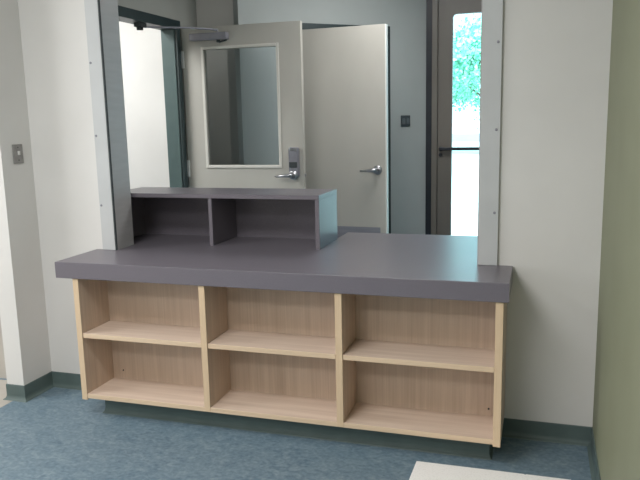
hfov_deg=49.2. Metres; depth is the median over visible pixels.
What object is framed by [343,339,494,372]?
shelf
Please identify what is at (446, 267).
countertop
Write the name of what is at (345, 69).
door
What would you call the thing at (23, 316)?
wall
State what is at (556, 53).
wall
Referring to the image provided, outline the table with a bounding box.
[409,461,569,479]
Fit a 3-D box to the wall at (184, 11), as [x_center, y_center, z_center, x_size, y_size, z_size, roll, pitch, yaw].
[-1.383,-0.772,4.886,0.120,2.750,2.212,2,10,17]
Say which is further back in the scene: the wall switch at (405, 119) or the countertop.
the wall switch at (405, 119)
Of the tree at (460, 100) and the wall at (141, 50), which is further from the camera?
the tree at (460, 100)
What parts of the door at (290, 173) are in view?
closer arm, lever, lever handle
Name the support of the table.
on the floor
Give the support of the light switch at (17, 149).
attached to the wall at (23, 316)
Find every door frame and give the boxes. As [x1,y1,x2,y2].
[118,5,187,187]
[302,23,390,233]
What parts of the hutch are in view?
panel, panel, panel, panel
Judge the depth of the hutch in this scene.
3.83 m
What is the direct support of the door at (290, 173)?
in the wall at (184, 11)
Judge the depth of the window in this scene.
3.43 m
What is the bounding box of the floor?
[0,380,590,479]
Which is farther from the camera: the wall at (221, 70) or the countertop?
the wall at (221, 70)
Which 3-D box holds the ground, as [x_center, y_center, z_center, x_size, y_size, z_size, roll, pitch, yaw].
[20.373,-11.233,71.140,120.000,0.120,136.500,2,10,17]
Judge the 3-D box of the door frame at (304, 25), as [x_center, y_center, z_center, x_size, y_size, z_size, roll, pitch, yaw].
[0.165,-0.725,6.061,0.950,2.188,0.142,-6,11,-24]
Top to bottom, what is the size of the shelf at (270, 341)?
0.022 m
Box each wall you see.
[0,0,51,385]
[0,0,102,378]
[117,0,196,187]
[119,21,169,188]
[196,0,238,164]
[233,0,425,234]
[498,0,612,426]
[592,0,639,479]
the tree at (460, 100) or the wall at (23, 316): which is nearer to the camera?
the wall at (23, 316)
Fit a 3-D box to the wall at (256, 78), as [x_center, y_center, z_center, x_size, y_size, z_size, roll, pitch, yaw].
[0.159,-1.002,6.014,1.771,2.750,0.120,-6,11,-24]
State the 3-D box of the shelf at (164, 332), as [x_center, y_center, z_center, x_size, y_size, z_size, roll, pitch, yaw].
[-0.803,0.449,3.362,0.626,0.022,0.225,2,10,17]
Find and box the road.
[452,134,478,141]
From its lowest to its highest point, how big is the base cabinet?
0.701 m
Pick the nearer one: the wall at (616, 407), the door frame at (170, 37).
the wall at (616, 407)
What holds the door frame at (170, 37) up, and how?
attached to the wall at (184, 11)
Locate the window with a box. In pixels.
[84,0,503,265]
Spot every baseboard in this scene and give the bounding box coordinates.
[3,371,81,401]
[502,418,600,479]
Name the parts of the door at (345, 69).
kick plate, lever, lever handle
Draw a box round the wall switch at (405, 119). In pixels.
[401,115,409,125]
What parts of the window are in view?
jamb trim, jamb trim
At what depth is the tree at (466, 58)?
25.80 m
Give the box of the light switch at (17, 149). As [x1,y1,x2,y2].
[12,144,23,163]
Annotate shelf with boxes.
[83,320,200,347]
[208,329,335,358]
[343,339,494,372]
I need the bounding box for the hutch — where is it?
[130,187,336,249]
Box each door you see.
[134,21,306,188]
[302,24,388,237]
[425,0,481,234]
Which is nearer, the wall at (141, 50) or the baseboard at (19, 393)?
the baseboard at (19, 393)
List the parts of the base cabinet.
panel, panel, panel, panel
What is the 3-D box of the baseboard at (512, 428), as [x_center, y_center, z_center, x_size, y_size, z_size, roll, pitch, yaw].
[0.212,1.284,0.652,0.402,0.083,5.190,2,10,17]
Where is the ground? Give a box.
[451,123,479,235]
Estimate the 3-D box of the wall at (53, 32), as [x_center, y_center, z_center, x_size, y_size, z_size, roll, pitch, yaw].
[-2.436,-0.594,3.996,2.932,2.750,0.148,2,10,17]
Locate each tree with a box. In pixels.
[453,13,480,128]
[453,32,479,113]
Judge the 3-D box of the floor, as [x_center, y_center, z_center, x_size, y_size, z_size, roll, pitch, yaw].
[-2.033,1.282,1.360,5.387,0.060,5.200,2,10,17]
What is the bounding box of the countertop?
[55,232,512,302]
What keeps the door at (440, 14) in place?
in the wall at (256, 78)
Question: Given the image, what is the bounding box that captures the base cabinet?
[72,279,506,459]

